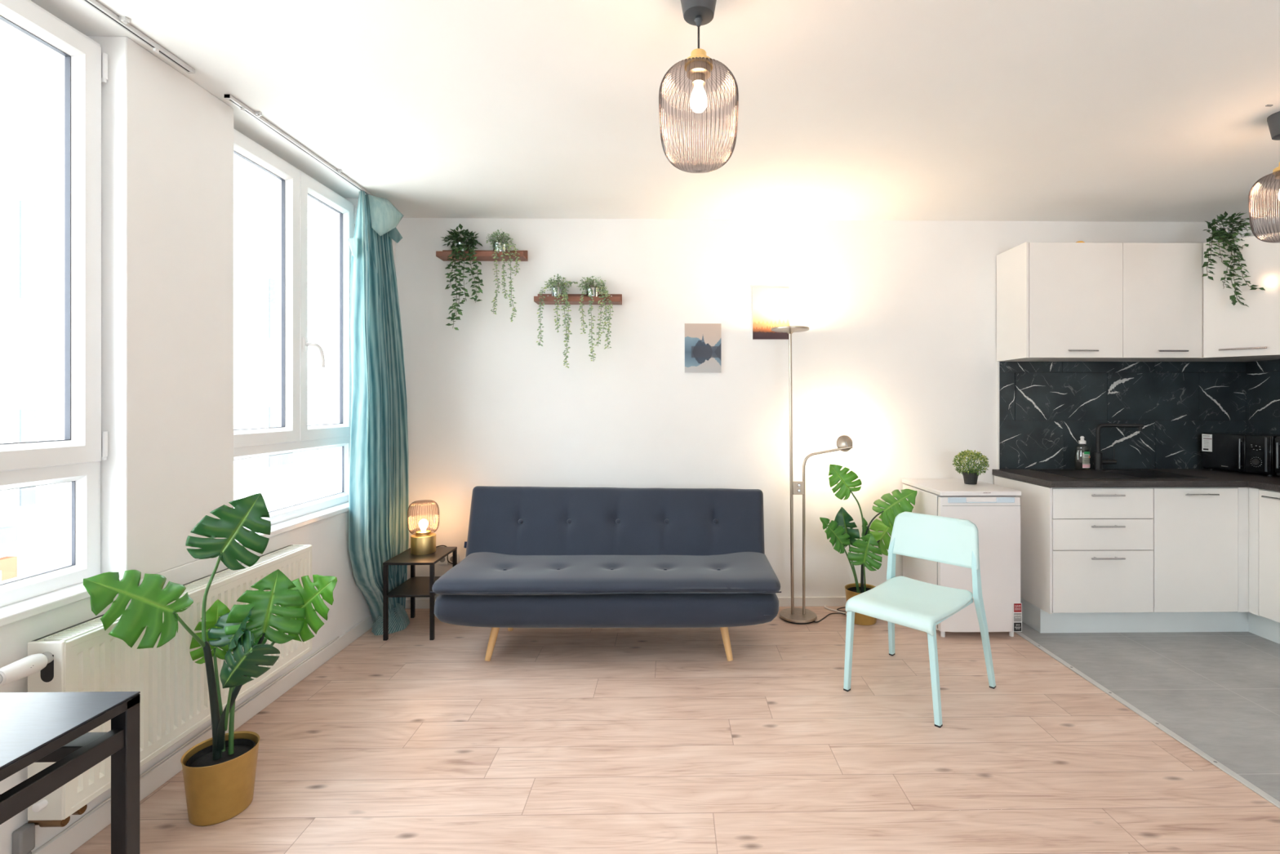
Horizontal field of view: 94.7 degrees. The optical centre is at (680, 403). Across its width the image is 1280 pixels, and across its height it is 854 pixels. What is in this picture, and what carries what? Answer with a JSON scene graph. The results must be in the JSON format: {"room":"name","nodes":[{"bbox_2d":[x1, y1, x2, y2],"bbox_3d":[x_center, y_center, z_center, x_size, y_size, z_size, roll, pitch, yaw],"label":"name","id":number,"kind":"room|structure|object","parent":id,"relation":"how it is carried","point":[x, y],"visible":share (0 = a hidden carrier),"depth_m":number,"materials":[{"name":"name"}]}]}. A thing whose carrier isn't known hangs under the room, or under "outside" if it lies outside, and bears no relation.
{"room":"studio apartment","nodes":[
{"label":"studio apartment","id":0,"kind":"room"},
{"bbox_2d":[0,22,395,853],"bbox_3d":[-2.027,0.114,1.116,0.305,2.733,5.700,0,0,-1],"label":"wall","id":1,"kind":"structure","parent":0,"point":[167,155],"depth_m":2.12,"materials":[{"name":"paint"}]},
{"bbox_2d":[12,822,35,853],"bbox_3d":[-1.870,1.272,1.674,0.028,0.135,0.040,0,0,-1],"label":"wall outlet","id":2,"kind":"object","parent":1,"relation":"attached to","point":[24,837],"visible":1,"depth_m":1.66,"materials":[{"name":"white plastic"}]},
{"bbox_2d":[0,0,123,626],"bbox_3d":[-1.941,-0.302,1.459,0.158,1.835,1.089,0,0,-1],"label":"window","id":3,"kind":"structure","parent":1,"relation":"in","point":[73,460],"depth_m":1.91,"materials":[{"name":"plastic"}]},
{"bbox_2d":[0,544,311,826],"bbox_3d":[-1.828,0.946,2.194,0.122,0.556,1.290,0,0,-1],"label":"radiator","id":4,"kind":"object","parent":1,"relation":"attached to","point":[82,656],"visible":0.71,"depth_m":1.95,"materials":[{"name":"metal"}]},
{"bbox_2d":[33,545,308,640],"bbox_3d":[-1.825,0.686,2.257,0.088,0.012,1.141,0,0,-1],"label":"grille","id":5,"kind":"object","parent":4,"relation":"attached to","point":[90,629],"depth_m":2.24,"materials":[{"name":"white metal"}]},
{"bbox_2d":[31,614,373,853],"bbox_3d":[-1.866,1.341,1.119,0.016,0.078,5.700,0,0,-1],"label":"baseboard","id":6,"kind":"structure","parent":1,"relation":"attached to","point":[68,842],"depth_m":2.23,"materials":[{"name":"paint"}]},
{"bbox_2d":[31,635,338,853],"bbox_3d":[-1.889,1.300,2.478,0.008,0.017,1.580,0,0,-1],"label":"cable","id":7,"kind":"object","parent":6,"relation":"on","point":[335,638],"visible":0.82,"depth_m":2.22,"materials":[{"name":"white plastic"}]},
{"bbox_2d":[233,128,356,546],"bbox_3d":[-1.968,-0.302,3.043,0.158,1.835,1.089,0,0,-1],"label":"window","id":8,"kind":"structure","parent":1,"relation":"in","point":[292,433],"depth_m":3.03,"materials":[{"name":"plastic"}]},
{"bbox_2d":[0,0,1279,222],"bbox_3d":[0.894,-1.328,1.165,6.427,0.150,6.000,0,0,-1],"label":"ceiling","id":9,"kind":"structure","parent":0,"point":[973,110],"depth_m":2.42,"materials":[{"name":"paint"}]},
{"bbox_2d":[82,0,195,73],"bbox_3d":[-1.809,-1.240,1.362,0.043,0.026,1.685,0,0,-1],"label":"track","id":10,"kind":"object","parent":9,"relation":"attached to","point":[122,21],"visible":1,"depth_m":1.97,"materials":[{"name":"white metal"}]},
{"bbox_2d":[223,93,373,195],"bbox_3d":[-1.838,-1.240,3.104,0.043,0.026,1.450,0,0,-1],"label":"track","id":11,"kind":"object","parent":9,"relation":"attached to","point":[257,115],"visible":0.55,"depth_m":2.75,"materials":[{"name":"white metal"}]},
{"bbox_2d":[347,190,409,635],"bbox_3d":[-1.791,0.072,3.595,0.213,2.608,0.591,0,0,-1],"label":"curtain","id":12,"kind":"object","parent":11,"relation":"hanging from","point":[379,484],"visible":0.95,"depth_m":3.44,"materials":[{"name":"teal fabric"}]},
{"bbox_2d":[658,0,738,173],"bbox_3d":[0.053,-0.978,1.761,0.239,0.551,0.239,0,0,-1],"label":"pendant lamp","id":13,"kind":"object","parent":9,"relation":"hanging from","point":[698,66],"visible":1,"depth_m":1.74,"materials":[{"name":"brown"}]},
{"bbox_2d":[686,61,711,86],"bbox_3d":[0.053,-0.981,1.761,0.072,0.048,0.072,0,0,-1],"label":"socket","id":14,"kind":"object","parent":13,"relation":"attached to","point":[697,72],"depth_m":1.74,"materials":[{"name":"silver metal"}]},
{"bbox_2d":[1248,111,1279,242],"bbox_3d":[2.620,-0.978,2.545,0.239,0.551,0.239,0,0,-1],"label":"pendant lamp","id":15,"kind":"object","parent":9,"relation":"hanging from","point":[1273,120],"visible":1,"depth_m":2.56,"materials":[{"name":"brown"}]},
{"bbox_2d":[1275,171,1279,179],"bbox_3d":[2.620,-0.981,2.545,0.072,0.048,0.072,0,0,-1],"label":"socket","id":16,"kind":"object","parent":15,"relation":"attached to","point":[1277,176],"depth_m":2.55,"materials":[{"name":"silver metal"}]},
{"bbox_2d":[70,606,1279,853],"bbox_3d":[-0.054,1.380,1.180,4.242,0.001,5.839,0,0,-1],"label":"floor","id":17,"kind":"structure","parent":0,"point":[566,740],"depth_m":2.32,"materials":[{"name":"brown wood"}]},
{"bbox_2d":[0,691,140,853],"bbox_3d":[-1.520,1.010,0.749,0.655,0.740,1.109,0,0,-1],"label":"dining table","id":18,"kind":"object","parent":17,"relation":"on","point":[55,727],"visible":1,"depth_m":1.22,"materials":[{"name":"laminate"}]},
{"bbox_2d":[83,493,337,826],"bbox_3d":[-1.492,0.849,1.937,0.502,1.062,0.469,0,0,-1],"label":"monstera","id":19,"kind":"object","parent":17,"relation":"on","point":[219,771],"visible":1,"depth_m":1.99,"materials":[{"name":"green plant"}]},
{"bbox_2d":[180,730,260,826],"bbox_3d":[-1.564,1.277,2.004,0.213,0.206,0.213,0,0,-1],"label":"pot","id":20,"kind":"object","parent":17,"relation":"on","point":[219,780],"depth_m":1.95,"materials":[{"name":"ceramic"}]},
{"bbox_2d":[382,546,457,640],"bbox_3d":[-1.591,1.153,3.617,0.292,0.453,0.383,0,0,-1],"label":"side table","id":21,"kind":"object","parent":17,"relation":"on","point":[414,587],"visible":0.73,"depth_m":3.48,"materials":[{"name":"black wood"}]},
{"bbox_2d":[386,576,440,597],"bbox_3d":[-1.591,1.124,3.617,0.284,0.012,0.375,0,0,-1],"label":"shelf","id":22,"kind":"object","parent":21,"relation":"attached to","point":[415,586],"depth_m":3.55,"materials":[{"name":"black wood"}]},
{"bbox_2d":[407,499,457,564],"bbox_3d":[-1.547,0.840,3.793,0.184,0.472,0.452,0,0,27],"label":"table lamp","id":23,"kind":"object","parent":21,"relation":"on","point":[423,542],"visible":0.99,"depth_m":3.63,"materials":[{"name":"gold metal"}]},
{"bbox_2d":[430,485,781,661],"bbox_3d":[-0.401,0.953,3.406,1.860,0.863,0.837,0,0,-1],"label":"sofa","id":24,"kind":"object","parent":17,"relation":"on","point":[536,557],"visible":1,"depth_m":3.36,"materials":[{"name":"grey fabric"}]},
{"bbox_2d":[431,551,780,595],"bbox_3d":[-0.387,0.945,3.329,1.823,0.105,0.662,0,0,-1],"label":"seat cushion","id":25,"kind":"object","parent":24,"relation":"on","point":[480,573],"depth_m":3.13,"materials":[{"name":"blue fabric"}]},
{"bbox_2d":[771,325,853,624],"bbox_3d":[0.877,0.447,3.812,0.593,1.866,0.247,0,0,-9],"label":"floor lamp","id":26,"kind":"object","parent":17,"relation":"on","point":[793,615],"visible":0.98,"depth_m":3.78,"materials":[{"name":"silver metal"}]},
{"bbox_2d":[792,481,804,494],"bbox_3d":[0.757,0.543,3.779,0.075,0.083,0.038,0,0,-1],"label":"switch plate","id":27,"kind":"object","parent":26,"relation":"attached to","point":[798,487],"depth_m":3.77,"materials":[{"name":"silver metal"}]},
{"bbox_2d":[823,604,846,614],"bbox_3d":[1.044,1.374,3.957,0.160,0.010,0.217,0,0,17],"label":"cable","id":28,"kind":"object","parent":17,"relation":"on","point":[824,606],"visible":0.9,"depth_m":3.91,"materials":[{"name":"white plastic"}]},
{"bbox_2d":[819,463,917,625],"bbox_3d":[1.179,0.884,3.760,0.618,0.992,0.368,0,0,-1],"label":"monstera","id":29,"kind":"object","parent":17,"relation":"on","point":[841,535],"visible":0.93,"depth_m":3.71,"materials":[{"name":"green plant"}]},
{"bbox_2d":[843,511,995,728],"bbox_3d":[1.137,0.977,2.854,0.586,0.806,0.538,0,0,-44],"label":"chair","id":30,"kind":"object","parent":17,"relation":"on","point":[900,600],"visible":1,"depth_m":2.85,"materials":[{"name":"green plastic"}]},
{"bbox_2d":[902,478,1022,636],"bbox_3d":[1.749,0.946,3.721,0.480,0.868,0.588,0,0,-1],"label":"fridge","id":31,"kind":"object","parent":17,"relation":"on","point":[994,509],"visible":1,"depth_m":3.43,"materials":[{"name":"white metal"}]},
{"bbox_2d":[952,448,989,484],"bbox_3d":[1.849,0.402,3.753,0.218,0.220,0.223,0,0,-1],"label":"potted plant","id":32,"kind":"object","parent":31,"relation":"on","point":[970,476],"visible":1,"depth_m":3.72,"materials":[{"name":"green plant"}]},
{"bbox_2d":[1014,631,1279,808],"bbox_3d":[2.070,1.377,1.035,0.032,0.007,5.400,0,0,-1],"label":"trim","id":33,"kind":"structure","parent":17,"relation":"on","point":[1199,752],"depth_m":2.47,"materials":[{"name":"metal"}]},
{"bbox_2d":[395,217,1246,599],"bbox_3d":[0.844,0.114,4.090,6.427,2.733,0.150,0,0,-1],"label":"wall","id":34,"kind":"structure","parent":0,"point":[896,357],"depth_m":4.00,"materials":[{"name":"paint"}]},
{"bbox_2d":[437,553,458,564],"bbox_3d":[-1.571,1.049,3.969,0.144,0.076,0.013,0,0,-1],"label":"wall outlet","id":35,"kind":"object","parent":34,"relation":"attached to","point":[444,561],"visible":0.48,"depth_m":3.96,"materials":[{"name":"white plastic"}]},
{"bbox_2d":[435,249,528,261],"bbox_3d":[-1.319,-0.998,3.915,0.568,0.070,0.127,0,0,-1],"label":"ledge","id":36,"kind":"object","parent":34,"relation":"attached to","point":[482,255],"visible":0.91,"depth_m":3.86,"materials":[{"name":"red wood"}]},
{"bbox_2d":[440,223,484,329],"bbox_3d":[-1.439,-0.833,3.888,0.308,0.704,0.223,0,0,-1],"label":"trailing plant","id":37,"kind":"object","parent":36,"relation":"on","point":[460,244],"visible":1,"depth_m":3.83,"materials":[{"name":"green plant"}]},
{"bbox_2d":[485,229,520,321],"bbox_3d":[-1.180,-0.848,3.885,0.175,0.627,0.230,0,0,-38],"label":"trailing plant","id":38,"kind":"object","parent":36,"relation":"on","point":[498,246],"visible":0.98,"depth_m":3.85,"materials":[{"name":"green plant"}]},
{"bbox_2d":[533,293,622,304],"bbox_3d":[-0.682,-0.705,3.925,0.567,0.070,0.127,0,0,-1],"label":"ledge","id":39,"kind":"object","parent":34,"relation":"attached to","point":[573,299],"visible":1,"depth_m":3.87,"materials":[{"name":"red wood"}]},
{"bbox_2d":[536,273,577,368],"bbox_3d":[-0.812,-0.547,3.897,0.274,0.633,0.174,0,0,-1],"label":"trailing plant","id":40,"kind":"object","parent":39,"relation":"on","point":[556,291],"visible":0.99,"depth_m":3.85,"materials":[{"name":"green plant"}]},
{"bbox_2d":[577,275,613,360],"bbox_3d":[-0.569,-0.566,3.905,0.259,0.581,0.166,0,0,-1],"label":"trailing plant","id":41,"kind":"object","parent":39,"relation":"on","point":[590,291],"visible":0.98,"depth_m":3.86,"materials":[{"name":"green plant"}]},
{"bbox_2d":[404,596,846,608],"bbox_3d":[0.130,1.349,3.995,4.074,0.062,0.016,0,0,-1],"label":"baseboard","id":42,"kind":"structure","parent":34,"relation":"attached to","point":[783,601],"depth_m":4.00,"materials":[{"name":"paint"}]},
{"bbox_2d":[684,323,720,372],"bbox_3d":[0.149,-0.376,3.994,0.247,0.332,0.018,0,0,-1],"label":"wall picture","id":43,"kind":"object","parent":34,"relation":"attached to","point":[702,340],"visible":1,"depth_m":3.98,"materials":[{"name":"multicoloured paper"}]},
{"bbox_2d":[752,288,790,339],"bbox_3d":[0.614,-0.610,4.002,0.252,0.347,0.018,0,0,-1],"label":"wall picture","id":44,"kind":"object","parent":34,"relation":"attached to","point":[771,306],"visible":0.95,"depth_m":3.99,"materials":[{"name":"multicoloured paper"}]},
{"bbox_2d":[996,361,999,469],"bbox_3d":[2.175,0.079,4.031,0.010,0.742,0.012,0,0,-1],"label":"trim","id":45,"kind":"structure","parent":34,"relation":"attached to","point":[997,362],"depth_m":4.03,"materials":[{"name":"white laminate"}]},
{"bbox_2d":[996,241,1122,361],"bbox_3d":[2.471,-0.651,3.846,0.613,0.727,0.374,0,0,-1],"label":"upper cabinet","id":46,"kind":"object","parent":34,"relation":"attached to","point":[1056,301],"visible":1,"depth_m":3.69,"materials":[{"name":"white laminate"}]},
{"bbox_2d":[999,359,1279,469],"bbox_3d":[3.064,0.075,2.912,1.728,0.746,2.282,0,0,-1],"label":"backsplash","id":47,"kind":"structure","parent":34,"relation":"attached to","point":[1046,407],"depth_m":4.04,"materials":[{"name":"black stone"}]},
{"bbox_2d":[999,361,1279,469],"bbox_3d":[3.059,0.075,3.177,1.730,0.749,1.750,0,0,-1],"label":"trim","id":48,"kind":"structure","parent":47,"relation":"attached to","point":[1246,362],"depth_m":4.05,"materials":[{"name":"black"}]},
{"bbox_2d":[1088,242,1202,361],"bbox_3d":[3.032,-0.650,3.855,0.507,0.725,0.374,0,0,-1],"label":"upper cabinet","id":49,"kind":"object","parent":34,"relation":"attached to","point":[1162,282],"visible":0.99,"depth_m":3.70,"materials":[{"name":"white laminate"}]},
{"bbox_2d":[1020,597,1279,644],"bbox_3d":[3.004,1.302,3.367,2.134,0.155,0.914,0,0,44],"label":"toe kick","id":50,"kind":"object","parent":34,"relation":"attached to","point":[1037,619],"depth_m":3.55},
{"bbox_2d":[844,582,876,625],"bbox_3d":[1.152,1.277,3.740,0.213,0.206,0.213,0,0,-1],"label":"pot","id":51,"kind":"object","parent":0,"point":[851,590],"depth_m":3.69,"materials":[{"name":"ceramic"}]},
{"bbox_2d":[1020,622,1279,801],"bbox_3d":[3.278,1.380,0.923,2.412,0.001,6.440,0,0,-1],"label":"floor","id":52,"kind":"structure","parent":0,"point":[1219,692],"depth_m":2.92,"materials":[{"name":"grey concrete"}]},
{"bbox_2d":[994,475,1153,613],"bbox_3d":[2.454,0.860,3.713,0.612,0.735,0.628,0,0,-1],"label":"base cabinet","id":53,"kind":"object","parent":52,"relation":"on","point":[1083,549],"visible":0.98,"depth_m":3.43,"materials":[{"name":"white laminate"}]},
{"bbox_2d":[1151,487,1248,612],"bbox_3d":[3.044,0.858,3.723,0.566,0.738,0.628,0,0,-1],"label":"base cabinet","id":54,"kind":"object","parent":52,"relation":"on","point":[1201,549],"visible":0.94,"depth_m":3.44,"materials":[{"name":"white laminate"}]},
{"bbox_2d":[1248,487,1279,622],"bbox_3d":[3.607,0.860,3.179,0.614,0.735,1.735,0,0,-1],"label":"base cabinet","id":55,"kind":"object","parent":52,"relation":"on","point":[1264,504],"visible":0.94,"depth_m":3.36,"materials":[{"name":"white laminate"}]},
{"bbox_2d":[992,468,1279,491],"bbox_3d":[3.037,0.469,3.176,1.774,0.038,1.748,0,0,-1],"label":"countertop","id":56,"kind":"structure","parent":55,"relation":"on","point":[1217,477],"depth_m":3.44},
{"bbox_2d":[1093,423,1143,470],"bbox_3d":[2.913,0.290,3.927,0.276,0.313,0.062,0,0,16],"label":"tap","id":57,"kind":"object","parent":56,"relation":"on","point":[1098,461],"visible":1,"depth_m":3.94,"materials":[{"name":"black metal"}]},
{"bbox_2d":[1030,469,1208,478],"bbox_3d":[2.772,0.528,3.763,0.798,0.164,0.468,0,0,-1],"label":"sink","id":58,"kind":"object","parent":56,"relation":"in","point":[1076,473],"visible":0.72,"depth_m":3.82,"materials":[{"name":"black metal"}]},
{"bbox_2d":[1074,435,1090,470],"bbox_3d":[2.700,0.333,3.956,0.099,0.227,0.062,0,0,-1],"label":"soap bottle","id":59,"kind":"object","parent":58,"relation":"on","point":[1086,455],"visible":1,"depth_m":3.93,"materials":[{"name":"clear plastic"}]},
{"bbox_2d":[1102,471,1199,477],"bbox_3d":[2.962,0.529,3.731,0.378,0.162,0.358,0,0,-1],"label":"basin","id":60,"kind":"object","parent":58,"relation":"in","point":[1132,473],"depth_m":3.90,"materials":[{"name":"black"}]},
{"bbox_2d":[1201,432,1279,476],"bbox_3d":[3.696,0.324,3.819,0.298,0.252,0.405,0,0,-10],"label":"microwave","id":61,"kind":"object","parent":56,"relation":"on","point":[1247,452],"visible":1,"depth_m":3.77,"materials":[{"name":"metal"}]},
{"bbox_2d":[1275,436,1279,475],"bbox_3d":[3.727,0.325,3.460,0.239,0.250,0.278,0,0,-10],"label":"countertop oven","id":62,"kind":"object","parent":56,"relation":"on","point":[1277,439],"visible":1,"depth_m":3.55,"materials":[{"name":"metal"}]},
{"bbox_2d":[1246,211,1279,236],"bbox_3d":[4.033,0.114,1.143,0.150,2.733,5.850,0,0,-1],"label":"wall","id":63,"kind":"structure","parent":0,"point":[1274,227],"depth_m":3.92,"materials":[{"name":"paint"}]},
{"bbox_2d":[1163,232,1279,361],"bbox_3d":[3.596,-0.650,3.736,0.613,0.725,0.620,0,0,-1],"label":"upper cabinet","id":64,"kind":"object","parent":63,"relation":"attached to","point":[1238,332],"visible":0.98,"depth_m":3.58,"materials":[{"name":"white laminate"}]},
{"bbox_2d":[1201,211,1264,306],"bbox_3d":[3.415,-0.896,3.648,0.284,0.636,0.351,0,0,41],"label":"trailing plant","id":65,"kind":"object","parent":64,"relation":"hanging from","point":[1223,234],"visible":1,"depth_m":3.61,"materials":[{"name":"green plant"}]},
{"label":"outside","id":66,"kind":"structure","parent":0,"visible":0},
{"bbox_3d":[-16.249,7.530,5.726,27.700,0.300,40.000,0,0,-1],"label":"ground","id":67,"kind":"structure","parent":66,"visible":0},
{"bbox_2d":[0,38,316,577],"bbox_3d":[-11.600,-0.320,5.804,3.800,15.400,36.000,0,0,-1],"label":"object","id":68,"kind":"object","parent":67,"relation":"on","point":[282,480],"visible":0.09,"depth_m":9.40,"materials":[{"name":"glass"}]},
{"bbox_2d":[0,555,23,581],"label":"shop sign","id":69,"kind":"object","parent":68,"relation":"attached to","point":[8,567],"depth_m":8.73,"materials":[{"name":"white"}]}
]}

